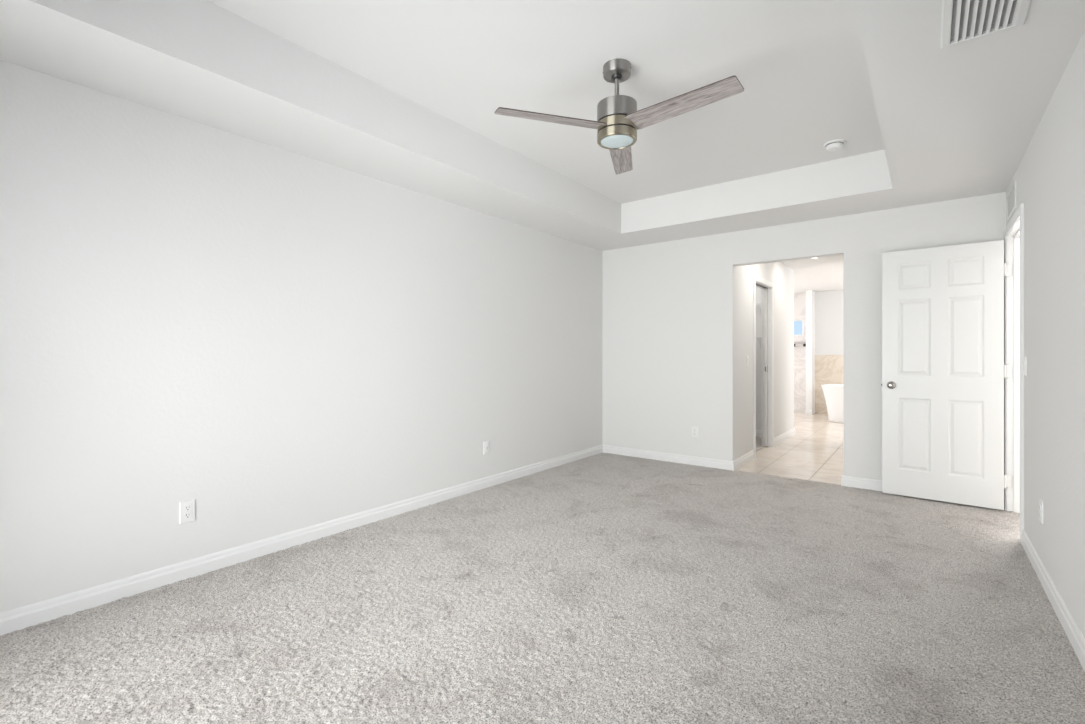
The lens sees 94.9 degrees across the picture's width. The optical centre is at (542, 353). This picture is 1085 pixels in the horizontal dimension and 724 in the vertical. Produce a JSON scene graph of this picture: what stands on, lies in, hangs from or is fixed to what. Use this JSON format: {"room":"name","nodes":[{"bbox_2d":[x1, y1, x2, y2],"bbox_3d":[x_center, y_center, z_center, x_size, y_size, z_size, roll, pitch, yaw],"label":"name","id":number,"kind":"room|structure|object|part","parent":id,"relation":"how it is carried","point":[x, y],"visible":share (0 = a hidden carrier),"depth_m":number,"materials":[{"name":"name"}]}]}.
{"room":"empty bedroom","nodes":[
{"label":"empty bedroom","id":0,"kind":"room"},
{"bbox_2d":[0,60,601,612],"bbox_3d":[-1.055,-0.194,3.831,0.120,2.928,5.918,0,0,38],"label":"wall","id":1,"kind":"structure","parent":0,"point":[277,341],"depth_m":2.82,"materials":[{"name":"white paint"}]},
{"bbox_2d":[179,499,194,523],"bbox_3d":[-1.886,0.838,2.648,0.010,0.116,0.072,0,0,38],"label":"wall outlet","id":2,"kind":"object","parent":1,"relation":"attached to","point":[186,508],"visible":1,"depth_m":2.64,"materials":[{"name":"white plastic"}]},
{"bbox_2d":[184,505,191,510],"bbox_3d":[-1.883,0.819,2.646,0.004,0.026,0.034,0,0,38],"label":"socket","id":3,"kind":"object","parent":2,"relation":"attached to","point":[186,507],"depth_m":2.65,"materials":[{"name":"grey plastic"}]},
{"bbox_2d":[184,513,191,518],"bbox_3d":[-1.883,0.858,2.646,0.004,0.026,0.034,0,0,38],"label":"socket","id":4,"kind":"object","parent":2,"relation":"attached to","point":[186,515],"depth_m":2.65,"materials":[{"name":"grey plastic"}]},
{"bbox_2d":[0,445,602,635],"bbox_3d":[-1.002,1.149,3.790,0.014,0.102,5.678,0,0,38],"label":"baseboard","id":5,"kind":"structure","parent":1,"relation":"attached to","point":[20,618],"depth_m":2.81,"materials":[{"name":"white paint"}]},
{"bbox_2d":[483,441,488,454],"bbox_3d":[-0.498,0.838,4.444,0.014,0.116,0.072,0,0,38],"label":"wall jack","id":6,"kind":"object","parent":1,"relation":"attached to","point":[485,444],"visible":1,"depth_m":4.44,"materials":[{"name":"white plastic"}]},
{"bbox_2d":[0,412,1084,723],"bbox_3d":[2.308,1.237,5.122,5.800,0.106,11.870,0,0,38],"label":"floor","id":7,"kind":"structure","parent":0,"point":[602,588],"depth_m":2.22,"materials":[{"name":"carpet"}]},
{"bbox_2d":[821,384,842,422],"bbox_3d":[5.695,0.872,8.489,1.660,0.645,0.804,0,0,38],"label":"bathtub","id":8,"kind":"object","parent":7,"relation":"on","point":[833,393],"visible":0.3,"depth_m":8.65,"materials":[{"name":"white ceramic"}]},
{"bbox_2d":[0,0,1084,292],"bbox_3d":[2.284,-1.464,5.090,5.600,0.428,11.990,0,0,38],"label":"ceiling","id":9,"kind":"structure","parent":0,"point":[407,94],"depth_m":2.70,"materials":[{"name":"white paint"}]},
{"bbox_2d":[495,58,743,174],"bbox_3d":[0.515,-1.352,2.647,1.090,0.412,1.196,0,0,38],"label":"ceiling fan","id":10,"kind":"object","parent":9,"relation":"hanging from","point":[617,124],"visible":1,"depth_m":2.60,"materials":[{"name":"silver metal"}]},
{"bbox_3d":[0.045,-1.223,2.589,0.580,0.006,0.132,0,12,-17],"label":"blade","id":11,"kind":"part","parent":10,"relation":"part of","materials":[{"name":"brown wood"}]},
{"bbox_3d":[0.485,-1.223,3.067,0.132,0.006,0.580,-12,-3,12],"label":"blade","id":12,"kind":"part","parent":10,"relation":"part of","materials":[{"name":"grey wood"}]},
{"bbox_3d":[0.679,-1.223,2.447,0.580,0.006,0.132,0,-12,43],"label":"blade","id":13,"kind":"part","parent":10,"relation":"part of","materials":[{"name":"grey wood"}]},
{"bbox_2d":[823,139,845,150],"bbox_3d":[2.159,-1.533,3.683,0.146,0.050,0.146,0,0,38],"label":"smoke detector","id":14,"kind":"object","parent":9,"relation":"attached to","point":[837,144],"visible":1,"depth_m":3.65,"materials":[{"name":"white plastic"}]},
{"bbox_2d":[940,0,1031,47],"bbox_3d":[1.600,-1.244,1.799,0.250,0.013,0.393,0,0,38],"label":"ceiling vent","id":15,"kind":"object","parent":9,"relation":"in","point":[962,21],"visible":1,"depth_m":1.84,"materials":[{"name":"white metal"}]},
{"bbox_2d":[756,287,760,429],"bbox_3d":[2.120,-0.040,6.920,1.706,2.620,2.852,0,0,38],"label":"wall","id":16,"kind":"structure","parent":0,"point":[758,290],"depth_m":7.19,"materials":[{"name":"white paint"}]},
{"bbox_2d":[756,430,760,436],"bbox_3d":[2.660,1.149,7.537,1.606,0.102,0.014,0,0,38],"label":"baseboard","id":17,"kind":"structure","parent":16,"relation":"attached to","point":[758,432],"depth_m":7.18,"materials":[{"name":"white paint"}]},
{"bbox_2d":[736,262,793,458],"bbox_3d":[2.843,-0.040,6.362,0.120,2.620,2.852,0,0,38],"label":"wall","id":18,"kind":"structure","parent":0,"point":[781,275],"depth_m":6.18,"materials":[{"name":"white paint"}]},
{"bbox_2d":[746,356,748,365],"bbox_3d":[2.267,0.075,5.507,0.012,0.116,0.072,0,0,38],"label":"light switch","id":19,"kind":"object","parent":18,"relation":"attached to","point":[747,357],"visible":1,"depth_m":5.49,"materials":[{"name":"white plastic"}]},
{"bbox_2d":[753,274,773,457],"bbox_3d":[2.647,0.144,6.095,0.136,2.111,0.907,0,0,38],"label":"door frame","id":20,"kind":"structure","parent":18,"relation":"attached to","point":[756,279],"depth_m":6.38,"materials":[{"name":"white paint"}]},
{"bbox_2d":[764,288,767,445],"bbox_3d":[3.199,0.170,6.823,0.036,2.017,1.148,0,0,38],"label":"door","id":21,"kind":"structure","parent":18,"relation":"in","point":[765,289],"depth_m":6.37,"materials":[{"name":"white paint"}]},
{"bbox_2d":[732,428,842,485],"bbox_3d":[3.236,1.149,5.974,0.977,0.102,2.986,0,0,38],"label":"baseboard","id":22,"kind":"structure","parent":18,"relation":"attached to","point":[748,457],"depth_m":5.60,"materials":[{"name":"white paint"}]},
{"bbox_2d":[602,192,1005,479],"bbox_3d":[2.234,-0.040,4.955,3.717,2.620,0.120,0,0,38],"label":"wall","id":23,"kind":"structure","parent":0,"point":[669,307],"depth_m":5.21,"materials":[{"name":"white paint"}]},
{"bbox_2d":[692,426,697,437],"bbox_3d":[1.632,0.836,5.337,0.072,0.116,0.010,0,0,38],"label":"wall outlet","id":24,"kind":"object","parent":23,"relation":"attached to","point":[694,429],"visible":1,"depth_m":5.33,"materials":[{"name":"white plastic"}]},
{"bbox_2d":[603,445,881,490],"bbox_3d":[2.151,1.149,4.935,3.585,0.102,0.014,0,0,38],"label":"baseboard","id":25,"kind":"structure","parent":23,"relation":"attached to","point":[848,481],"depth_m":5.33,"materials":[{"name":"white paint"}]},
{"bbox_2d":[806,290,814,414],"bbox_3d":[5.340,-0.040,9.931,0.108,2.620,0.350,0,0,38],"label":"wall","id":26,"kind":"structure","parent":0,"point":[810,294],"depth_m":9.80,"materials":[{"name":"white paint"}]},
{"bbox_2d":[805,410,811,414],"bbox_3d":[5.229,1.149,9.787,0.118,0.102,0.014,0,0,38],"label":"baseboard","id":27,"kind":"structure","parent":26,"relation":"attached to","point":[807,412],"depth_m":9.78,"materials":[{"name":"white paint"}]},
{"bbox_2d":[794,290,842,412],"bbox_3d":[5.948,-0.040,9.759,5.500,2.620,0.120,0,0,38],"label":"wall","id":28,"kind":"structure","parent":0,"point":[828,304],"depth_m":9.99,"materials":[{"name":"white paint"}]},
{"bbox_2d":[794,319,803,335],"bbox_3d":[5.160,-0.540,10.379,0.535,0.350,0.060,0,0,38],"label":"window","id":29,"kind":"structure","parent":28,"relation":"in","point":[802,320],"depth_m":10.21,"materials":[{"name":"white paint"}]},
{"bbox_2d":[794,342,805,346],"bbox_3d":[5.246,-0.200,10.167,0.260,0.096,0.090,0,0,38],"label":"shower mixer","id":30,"kind":"object","parent":28,"relation":"attached to","point":[795,345],"visible":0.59,"depth_m":10.14,"materials":[{"name":"silver metal"}]},
{"bbox_2d":[815,355,842,413],"bbox_3d":[6.746,0.606,9.060,3.182,1.176,0.012,0,0,38],"label":"wainscot","id":31,"kind":"structure","parent":28,"relation":"attached to","point":[828,368],"depth_m":9.92,"materials":[{"name":"tile"}]},
{"bbox_2d":[1006,30,1084,637],"bbox_3d":[1.851,-0.040,1.513,0.120,2.620,5.798,0,0,38],"label":"wall","id":32,"kind":"structure","parent":0,"point":[1049,177],"depth_m":2.32,"materials":[{"name":"white paint"}]},
{"bbox_2d":[1007,180,1015,221],"bbox_3d":[3.357,-1.089,3.570,0.008,0.198,0.445,0,0,38],"label":"air vent","id":33,"kind":"object","parent":32,"relation":"in","point":[1011,197],"visible":1,"depth_m":3.55,"materials":[{"name":"white metal"}]},
{"bbox_2d":[1003,203,1023,543],"bbox_3d":[3.338,0.127,3.440,0.152,2.146,0.897,0,0,38],"label":"door frame","id":34,"kind":"structure","parent":32,"relation":"attached to","point":[1013,234],"depth_m":3.75,"materials":[{"name":"white paint"}]},
{"bbox_2d":[881,240,1011,509],"bbox_3d":[3.207,0.159,3.995,0.813,2.035,0.155,0,0,39],"label":"door","id":35,"kind":"structure","parent":34,"relation":"attached to","point":[944,371],"depth_m":3.97,"materials":[{"name":"white paint"}]},
{"bbox_3d":[2.914,0.262,4.166,0.053,0.053,0.050,0,0,39],"label":"knob","id":36,"kind":"part","parent":35,"relation":"part of","materials":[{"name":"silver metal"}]},
{"bbox_2d":[1023,357,1026,375],"bbox_3d":[2.969,0.075,3.071,0.012,0.116,0.072,0,0,38],"label":"light switch","id":37,"kind":"object","parent":32,"relation":"attached to","point":[1025,358],"visible":1,"depth_m":3.04,"materials":[{"name":"white plastic"}]},
{"bbox_2d":[1039,499,1042,523],"bbox_3d":[2.637,0.832,2.639,0.010,0.116,0.072,0,0,38],"label":"wall outlet","id":38,"kind":"object","parent":32,"relation":"attached to","point":[1040,500],"visible":1,"depth_m":2.62,"materials":[{"name":"white plastic"}]},
{"bbox_2d":[1021,529,1084,671],"bbox_3d":[1.556,1.149,1.240,0.014,0.102,4.765,0,0,38],"label":"baseboard","id":39,"kind":"structure","parent":32,"relation":"attached to","point":[1075,637],"depth_m":2.27,"materials":[{"name":"white paint"}]}
]}

